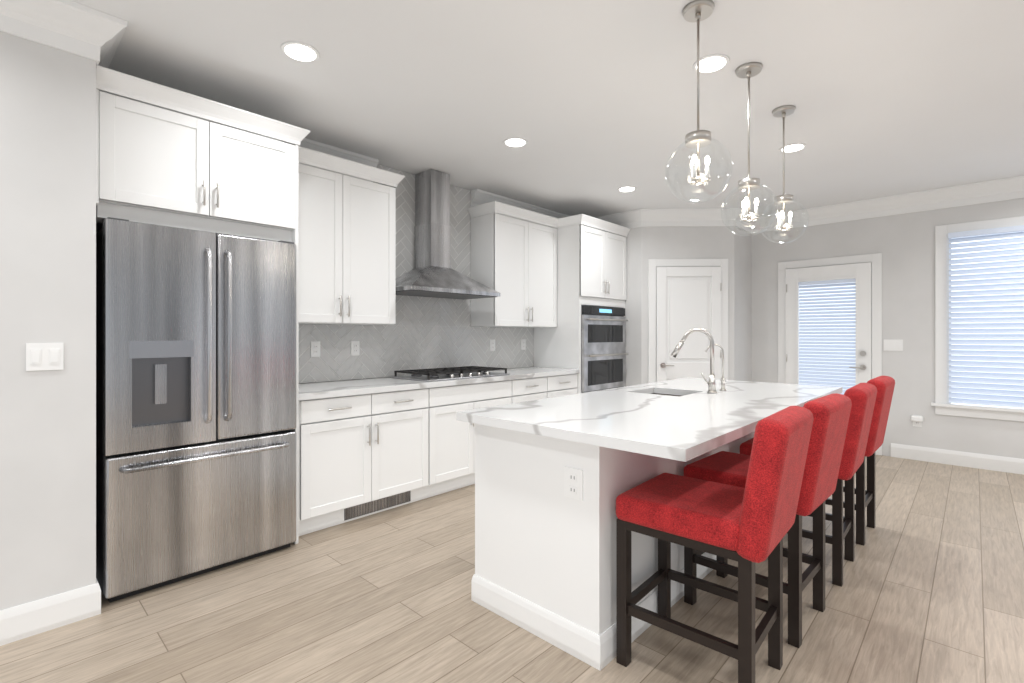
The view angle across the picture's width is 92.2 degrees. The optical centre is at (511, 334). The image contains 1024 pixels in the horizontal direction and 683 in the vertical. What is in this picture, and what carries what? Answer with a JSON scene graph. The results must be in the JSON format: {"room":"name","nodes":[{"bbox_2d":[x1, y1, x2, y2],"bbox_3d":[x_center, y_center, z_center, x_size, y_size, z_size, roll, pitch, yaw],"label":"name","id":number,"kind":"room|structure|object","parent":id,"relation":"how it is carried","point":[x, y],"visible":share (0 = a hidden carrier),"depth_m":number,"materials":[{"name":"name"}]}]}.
{"room":"kitchen","nodes":[
{"label":"kitchen","id":0,"kind":"room"},
{"bbox_2d":[0,455,1023,682],"bbox_3d":[1.093,1.305,0.791,8.150,0.050,10.650,0,0,43],"label":"floor","id":1,"kind":"structure","parent":0,"point":[931,590],"depth_m":2.23,"materials":[{"name":"brown wood"}]},
{"bbox_2d":[96,217,295,602],"bbox_3d":[-1.823,0.362,2.843,0.730,1.835,0.894,0,0,43],"label":"fridge","id":2,"kind":"object","parent":1,"relation":"on","point":[195,401],"visible":1,"depth_m":2.56,"materials":[{"name":"grey metal"}]},
{"bbox_2d":[96,89,298,543],"bbox_3d":[-1.860,0.060,2.878,0.684,2.440,0.960,0,0,43],"label":"tall cabinet","id":3,"kind":"object","parent":1,"relation":"on","point":[155,165],"visible":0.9,"depth_m":2.63,"materials":[{"name":"white wood"}]},
{"bbox_2d":[299,387,438,535],"bbox_3d":[-1.185,0.843,3.645,0.618,0.876,1.076,0,0,43],"label":"base cabinet","id":4,"kind":"object","parent":1,"relation":"on","point":[370,446],"depth_m":3.39,"materials":[{"name":"white wood"}]},
{"bbox_2d":[299,367,578,398],"bbox_3d":[-0.535,0.385,4.320,0.643,0.040,2.951,0,0,43],"label":"countertop","id":5,"kind":"structure","parent":4,"relation":"on","point":[331,389],"depth_m":3.76,"materials":[{"name":"white stone"}]},
{"bbox_2d":[391,366,509,380],"bbox_3d":[-0.520,0.334,4.326,0.510,0.058,0.925,0,0,43],"label":"cooktop","id":6,"kind":"object","parent":5,"relation":"in","point":[439,374],"visible":1,"depth_m":4.18,"materials":[{"name":"metal"}]},
{"bbox_2d":[439,379,518,493],"bbox_3d":[-0.542,0.843,4.330,0.618,0.876,1.056,0,0,43],"label":"base cabinet","id":7,"kind":"object","parent":1,"relation":"on","point":[456,438],"depth_m":4.04,"materials":[{"name":"white wood"}]},
{"bbox_2d":[519,375,576,401],"bbox_3d":[0.100,0.843,5.014,0.618,0.876,1.071,0,0,43],"label":"base cabinet","id":8,"kind":"object","parent":1,"relation":"on","point":[550,386],"depth_m":4.83,"materials":[{"name":"white wood"}]},
{"bbox_2d":[539,305,626,392],"bbox_3d":[0.843,0.150,5.694,0.574,0.930,0.852,0,0,43],"label":"wall oven","id":9,"kind":"object","parent":1,"relation":"on","point":[586,336],"depth_m":5.38,"materials":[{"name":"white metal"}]},
{"bbox_2d":[577,385,625,393],"bbox_3d":[0.808,0.950,5.727,0.672,0.660,0.932,0,0,43],"label":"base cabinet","id":10,"kind":"object","parent":1,"relation":"on","point":[619,385],"depth_m":5.54,"materials":[{"name":"white"}]},
{"bbox_2d":[471,425,753,670],"bbox_3d":[0.897,0.843,3.004,0.729,0.876,2.416,0,0,43],"label":"kitchen island","id":11,"kind":"object","parent":1,"relation":"on","point":[555,477],"depth_m":2.08,"materials":[{"name":"white"}]},
{"bbox_2d":[456,377,842,464],"bbox_3d":[1.020,0.385,2.883,1.120,0.040,2.560,0,0,43],"label":"island countertop","id":12,"kind":"structure","parent":11,"relation":"on","point":[629,419],"depth_m":2.25,"materials":[{"name":"white stone"}]},
{"bbox_2d":[652,389,683,396],"bbox_3d":[0.987,0.502,3.161,0.374,0.219,0.384,0,0,43],"label":"sink","id":13,"kind":"object","parent":12,"relation":"in","point":[653,390],"depth_m":3.31,"materials":[{"name":"silver metal"}]},
{"bbox_2d":[671,328,716,392],"bbox_3d":[1.145,0.161,3.101,0.246,0.406,0.170,0,0,43],"label":"faucet","id":14,"kind":"object","parent":12,"relation":"on","point":[711,383],"visible":1,"depth_m":3.07,"materials":[{"name":"silver metal"}]},
{"bbox_2d":[705,344,726,390],"bbox_3d":[1.343,0.212,3.231,0.118,0.304,0.103,0,0,43],"label":"filter faucet","id":15,"kind":"object","parent":12,"relation":"on","point":[723,381],"visible":0.88,"depth_m":3.21,"materials":[{"name":"silver metal"}]},
{"bbox_2d":[616,406,813,682],"bbox_3d":[0.767,0.774,1.882,0.616,1.012,0.469,0,0,43],"label":"stool","id":16,"kind":"object","parent":1,"relation":"on","point":[748,526],"visible":1,"depth_m":1.75,"materials":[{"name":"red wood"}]},
{"bbox_2d":[684,393,851,647],"bbox_3d":[1.180,0.774,2.292,0.616,1.012,0.469,0,0,43],"label":"stool","id":17,"kind":"object","parent":1,"relation":"on","point":[831,414],"visible":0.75,"depth_m":2.12,"materials":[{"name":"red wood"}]},
{"bbox_2d":[740,383,876,586],"bbox_3d":[1.668,0.774,2.783,0.609,1.012,0.459,0,0,43],"label":"stool","id":18,"kind":"object","parent":1,"relation":"on","point":[862,396],"visible":0.56,"depth_m":2.52,"materials":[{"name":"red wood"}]},
{"bbox_2d":[825,376,894,545],"bbox_3d":[2.140,0.774,3.271,0.609,1.012,0.459,0,0,43],"label":"stool","id":19,"kind":"object","parent":1,"relation":"on","point":[884,385],"visible":0.35,"depth_m":3.01,"materials":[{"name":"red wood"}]},
{"bbox_2d":[0,31,1023,609],"bbox_3d":[1.093,-0.080,0.791,8.150,2.720,10.650,0,0,43],"label":"wall","id":20,"kind":"structure","parent":0,"point":[50,227],"depth_m":2.21,"materials":[{"name":"paint"}]},
{"bbox_2d":[26,343,63,370],"bbox_3d":[-2.019,0.095,2.129,0.010,0.118,0.118,0,0,43],"label":"light switch","id":21,"kind":"object","parent":20,"relation":"attached to","point":[44,356],"visible":1,"depth_m":2.13,"materials":[{"name":"white plastic"}]},
{"bbox_2d":[0,579,100,645],"bbox_3d":[-3.381,1.210,0.675,0.016,0.140,4.356,0,0,43],"label":"baseboard","id":22,"kind":"structure","parent":20,"relation":"attached to","point":[25,620],"depth_m":2.13,"materials":[{"name":"white wood"}]},
{"bbox_2d":[282,141,399,324],"bbox_3d":[-1.346,-0.666,3.670,0.348,1.172,0.893,0,0,43],"label":"upper cabinet","id":23,"kind":"object","parent":20,"relation":"attached to","point":[347,250],"depth_m":3.57,"materials":[{"name":"white wood"}]},
{"bbox_2d":[299,164,533,382],"bbox_3d":[-0.766,-0.537,4.538,0.006,1.801,2.950,0,0,43],"label":"tile backsplash","id":24,"kind":"structure","parent":20,"relation":"attached to","point":[427,332],"depth_m":4.41,"materials":[{"name":"white tile"}]},
{"bbox_2d":[311,341,319,356],"bbox_3d":[-1.495,0.110,3.750,0.009,0.118,0.072,0,0,43],"label":"outlet","id":25,"kind":"object","parent":24,"relation":"attached to","point":[315,348],"depth_m":3.75,"materials":[{"name":"white plastic"}]},
{"bbox_2d":[351,341,359,355],"bbox_3d":[-1.269,0.110,3.990,0.009,0.118,0.072,0,0,43],"label":"outlet","id":26,"kind":"object","parent":24,"relation":"attached to","point":[355,345],"depth_m":3.99,"materials":[{"name":"white plastic"}]},
{"bbox_2d":[490,340,494,350],"bbox_3d":[-0.201,0.110,5.128,0.009,0.118,0.072,0,0,43],"label":"outlet","id":27,"kind":"object","parent":24,"relation":"attached to","point":[492,342],"depth_m":5.12,"materials":[{"name":"white plastic"}]},
{"bbox_2d":[521,339,525,349],"bbox_3d":[0.127,0.110,5.477,0.009,0.118,0.072,0,0,43],"label":"outlet","id":28,"kind":"object","parent":24,"relation":"attached to","point":[523,341],"depth_m":5.48,"materials":[{"name":"white plastic"}]},
{"bbox_2d":[396,169,499,298],"bbox_3d":[-0.621,-0.891,4.328,0.490,1.092,0.980,0,0,43],"label":"range hood","id":29,"kind":"object","parent":20,"relation":"attached to","point":[432,273],"visible":0.94,"depth_m":4.31,"materials":[{"name":"metal"}]},
{"bbox_2d":[0,0,1023,233],"bbox_3d":[1.096,-1.347,0.685,8.000,0.185,10.500,0,0,43],"label":"crown molding","id":30,"kind":"structure","parent":20,"relation":"attached to","point":[75,28],"depth_m":4.65,"materials":[{"name":"white wood"}]},
{"bbox_2d":[471,213,556,327],"bbox_3d":[0.053,-0.620,5.134,0.384,1.080,0.958,0,0,43],"label":"upper cabinet","id":31,"kind":"object","parent":20,"relation":"attached to","point":[514,262],"visible":1,"depth_m":4.90,"materials":[{"name":"white wood"}]},
{"bbox_2d":[535,214,626,304],"bbox_3d":[0.804,-0.786,5.731,0.663,0.932,0.932,0,0,43],"label":"upper cabinet","id":32,"kind":"object","parent":20,"relation":"attached to","point":[591,262],"depth_m":5.34,"materials":[{"name":"white wood"}]},
{"bbox_2d":[648,259,727,382],"bbox_3d":[2.035,0.203,5.691,0.910,2.155,0.018,0,0,2],"label":"door frame","id":33,"kind":"structure","parent":20,"relation":"attached to","point":[653,264],"depth_m":5.69,"materials":[{"name":"white wood"}]},
{"bbox_2d":[656,266,721,381],"bbox_3d":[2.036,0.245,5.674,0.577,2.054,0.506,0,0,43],"label":"pantry door","id":34,"kind":"structure","parent":20,"relation":"in","point":[688,298],"depth_m":5.67,"materials":[{"name":"white wood"}]},
{"bbox_2d":[786,262,871,394],"bbox_3d":[3.522,0.250,5.526,0.822,2.044,0.103,0,0,43],"label":"patio door","id":35,"kind":"structure","parent":20,"relation":"in","point":[828,325],"depth_m":5.52,"materials":[{"name":"white wood"}]},
{"bbox_2d":[778,253,881,454],"bbox_3d":[3.556,0.207,5.562,1.000,2.145,0.018,0,0,43],"label":"door frame","id":36,"kind":"structure","parent":20,"relation":"attached to","point":[875,260],"depth_m":5.41,"materials":[{"name":"white wood"}]},
{"bbox_2d":[884,339,902,350],"bbox_3d":[3.994,0.110,5.159,0.160,0.118,0.009,0,0,43],"label":"light switch","id":37,"kind":"object","parent":20,"relation":"attached to","point":[893,345],"visible":1,"depth_m":5.16,"materials":[{"name":"white plastic"}]},
{"bbox_2d":[911,415,922,426],"bbox_3d":[4.122,0.880,5.010,0.100,0.118,0.050,0,0,43],"label":"electrical outlet","id":38,"kind":"object","parent":20,"relation":"attached to","point":[917,420],"visible":1,"depth_m":5.01,"materials":[{"name":"white plastic"}]},
{"bbox_2d":[891,443,1023,474],"bbox_3d":[5.789,1.210,3.469,4.970,0.140,0.016,0,0,43],"label":"baseboard","id":39,"kind":"structure","parent":20,"relation":"attached to","point":[958,458],"depth_m":4.80,"materials":[{"name":"white wood"}]},
{"bbox_2d":[931,216,1023,421],"bbox_3d":[4.644,-0.145,4.515,1.220,1.880,0.055,0,0,43],"label":"window","id":40,"kind":"structure","parent":20,"relation":"in","point":[942,406],"depth_m":4.87,"materials":[{"name":"white wood"}]},
{"bbox_2d":[947,225,1023,408],"bbox_3d":[4.637,-0.158,4.507,0.980,1.675,0.074,0,0,43],"label":"window blind","id":41,"kind":"object","parent":40,"relation":"attached to","point":[985,317],"visible":1,"depth_m":4.65,"materials":[{"name":"white plastic"}]},
{"bbox_2d":[71,0,1023,216],"bbox_3d":[1.093,-1.480,0.791,8.150,0.080,10.650,0,0,43],"label":"ceiling","id":42,"kind":"structure","parent":0,"point":[593,103],"depth_m":2.86,"materials":[{"name":"paint"}]},
{"bbox_2d":[281,41,319,61],"bbox_3d":[-1.072,-1.436,2.496,0.185,0.007,0.179,0,0,43],"label":"recessed light","id":43,"kind":"object","parent":42,"relation":"in","point":[305,52],"depth_m":2.49,"materials":[{"name":"white plastic"}]},
{"bbox_2d":[503,137,527,146],"bbox_3d":[0.026,-1.436,3.666,0.183,0.007,0.184,0,0,43],"label":"recessed light","id":44,"kind":"object","parent":42,"relation":"in","point":[513,141],"depth_m":3.67,"materials":[{"name":"white"}]},
{"bbox_2d":[617,186,635,191],"bbox_3d":[1.130,-1.436,4.843,0.179,0.007,0.181,0,0,43],"label":"recessed light","id":45,"kind":"object","parent":42,"relation":"in","point":[626,188],"depth_m":4.86,"materials":[{"name":"white"}]},
{"bbox_2d":[665,0,732,202],"bbox_3d":[0.823,-1.012,2.176,0.279,0.854,0.279,0,0,43],"label":"pendant light","id":46,"kind":"object","parent":42,"relation":"hanging from","point":[697,11],"visible":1,"depth_m":2.17,"materials":[{"name":"clear glass"}]},
{"bbox_2d":[693,54,729,72],"bbox_3d":[1.052,-1.436,2.605,0.180,0.007,0.186,0,0,43],"label":"recessed light","id":47,"kind":"object","parent":42,"relation":"in","point":[711,63],"depth_m":2.60,"materials":[{"name":"white"}]},
{"bbox_2d":[721,62,777,235],"bbox_3d":[1.282,-0.987,2.665,0.279,0.904,0.279,0,0,43],"label":"pendant light","id":48,"kind":"object","parent":42,"relation":"hanging from","point":[749,70],"visible":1,"depth_m":2.65,"materials":[{"name":"clear glass"}]},
{"bbox_2d":[759,105,808,243],"bbox_3d":[1.740,-1.012,3.153,0.279,0.854,0.279,0,0,43],"label":"pendant light","id":49,"kind":"object","parent":42,"relation":"hanging from","point":[783,199],"visible":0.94,"depth_m":3.14,"materials":[{"name":"clear glass"}]},
{"bbox_2d":[779,143,805,152],"bbox_3d":[2.150,-1.436,3.774,0.178,0.007,0.190,0,0,43],"label":"recessed light","id":50,"kind":"object","parent":42,"relation":"in","point":[793,147],"depth_m":3.77,"materials":[{"name":"white"}]}
]}

